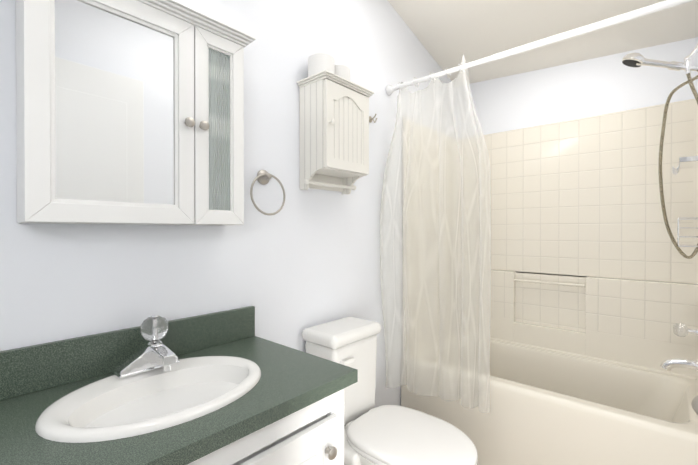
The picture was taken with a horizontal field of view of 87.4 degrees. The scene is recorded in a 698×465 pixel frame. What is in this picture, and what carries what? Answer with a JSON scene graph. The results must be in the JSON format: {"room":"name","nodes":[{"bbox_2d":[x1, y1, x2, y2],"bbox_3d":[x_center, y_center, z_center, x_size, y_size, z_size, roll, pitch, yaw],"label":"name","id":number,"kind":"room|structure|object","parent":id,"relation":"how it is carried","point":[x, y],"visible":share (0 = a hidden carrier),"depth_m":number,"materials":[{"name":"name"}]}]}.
{"room":"bathroom","nodes":[
{"label":"bathroom","id":0,"kind":"room"},
{"bbox_2d":[0,0,455,407],"bbox_3d":[-0.298,-0.465,1.595,0.100,3.350,3.457,0,0,41],"label":"wall","id":1,"kind":"structure","parent":0,"point":[296,265],"depth_m":1.48,"materials":[{"name":"white paint"}]},
{"bbox_2d":[16,0,255,225],"bbox_3d":[-0.585,-0.348,1.075,0.149,0.648,0.633,0,0,41],"label":"upper cabinet","id":2,"kind":"object","parent":1,"relation":"attached to","point":[130,112],"visible":1,"depth_m":1.00,"materials":[{"name":"white paint"}]},
{"bbox_2d":[250,170,284,214],"bbox_3d":[-0.327,-0.159,1.450,0.046,0.184,0.167,0,0,41],"label":"towel ring","id":3,"kind":"object","parent":1,"relation":"attached to","point":[263,177],"visible":0.98,"depth_m":1.44,"materials":[{"name":"silver metal"}]},
{"bbox_2d":[297,70,373,193],"bbox_3d":[-0.053,-0.422,1.653,0.186,0.472,0.333,0,0,41],"label":"upper cabinet","id":4,"kind":"object","parent":1,"relation":"attached to","point":[333,132],"visible":1,"depth_m":1.58,"materials":[{"name":"white paint"}]},
{"bbox_2d":[308,53,349,80],"bbox_3d":[-0.084,-0.710,1.644,0.116,0.102,0.230,0,0,41],"label":"rolls","id":5,"kind":"object","parent":4,"relation":"on","point":[319,62],"visible":0.46,"depth_m":1.56,"materials":[{"name":"white paper"}]},
{"bbox_2d":[369,114,376,122],"bbox_3d":[0.132,-0.614,1.968,0.048,0.048,0.034,0,0,41],"label":"robe hook","id":6,"kind":"object","parent":1,"relation":"attached to","point":[370,119],"visible":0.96,"depth_m":1.97,"materials":[{"name":"silver metal"}]},
{"bbox_2d":[380,0,694,412],"bbox_3d":[0.723,-0.015,1.638,1.374,1.770,0.221,0,0,41],"label":"shower curtain","id":7,"kind":"object","parent":1,"relation":"attached to","point":[476,270],"visible":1,"depth_m":1.88,"materials":[{"name":"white plastic"}]},
{"bbox_2d":[388,0,697,85],"bbox_3d":[0.259,-1.525,1.101,1.580,1.093,3.457,0,0,41],"label":"ceiling","id":8,"kind":"structure","parent":0,"point":[448,34],"depth_m":2.09,"materials":[{"name":"white paint"}]},
{"bbox_2d":[456,37,697,139],"bbox_3d":[1.366,-0.469,2.368,1.580,3.350,0.100,0,0,41],"label":"wall","id":9,"kind":"structure","parent":0,"point":[613,83],"depth_m":2.26,"materials":[{"name":"white paint"}]},
{"bbox_3d":[0.259,1.263,1.117,1.580,0.100,3.457,0,0,41],"label":"floor","id":10,"kind":"structure","parent":0,"visible":0},
{"bbox_2d":[0,306,357,464],"bbox_3d":[-0.463,0.728,0.905,0.566,0.972,0.901,0,0,41],"label":"bathroom vanity","id":11,"kind":"object","parent":10,"relation":"on","point":[227,387],"visible":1,"depth_m":0.93,"materials":[{"name":"white paint"}]},
{"bbox_2d":[302,317,477,464],"bbox_3d":[0.162,0.815,1.486,0.716,0.793,0.412,0,0,41],"label":"toilet","id":12,"kind":"object","parent":10,"relation":"on","point":[391,435],"visible":0.88,"depth_m":1.48,"materials":[{"name":"white ceramic"}]},
{"bbox_2d":[401,99,697,464],"bbox_3d":[1.079,0.254,2.046,1.374,1.906,0.765,0,0,41],"label":"bathtub","id":13,"kind":"object","parent":10,"relation":"on","point":[593,329],"visible":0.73,"depth_m":2.12,"materials":[{"name":"white plastic"}]},
{"bbox_2d":[691,395,697,414],"bbox_3d":[0.140,0.159,0.026,0.125,2.120,1.430,0,0,41],"label":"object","id":14,"kind":"structure","parent":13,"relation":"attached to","point":[694,403],"depth_m":0.56,"materials":[{"name":"white metal"}]},
{"bbox_3d":[0.815,-0.459,0.619,0.100,3.350,3.457,0,0,41],"label":"wall","id":15,"kind":"structure","parent":0,"visible":0},
{"bbox_2d":[621,44,697,258],"bbox_3d":[1.471,-0.392,1.700,0.332,1.021,0.254,0,0,41],"label":"shower head","id":16,"kind":"object","parent":15,"relation":"attached to","point":[640,60],"visible":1,"depth_m":1.69}
]}

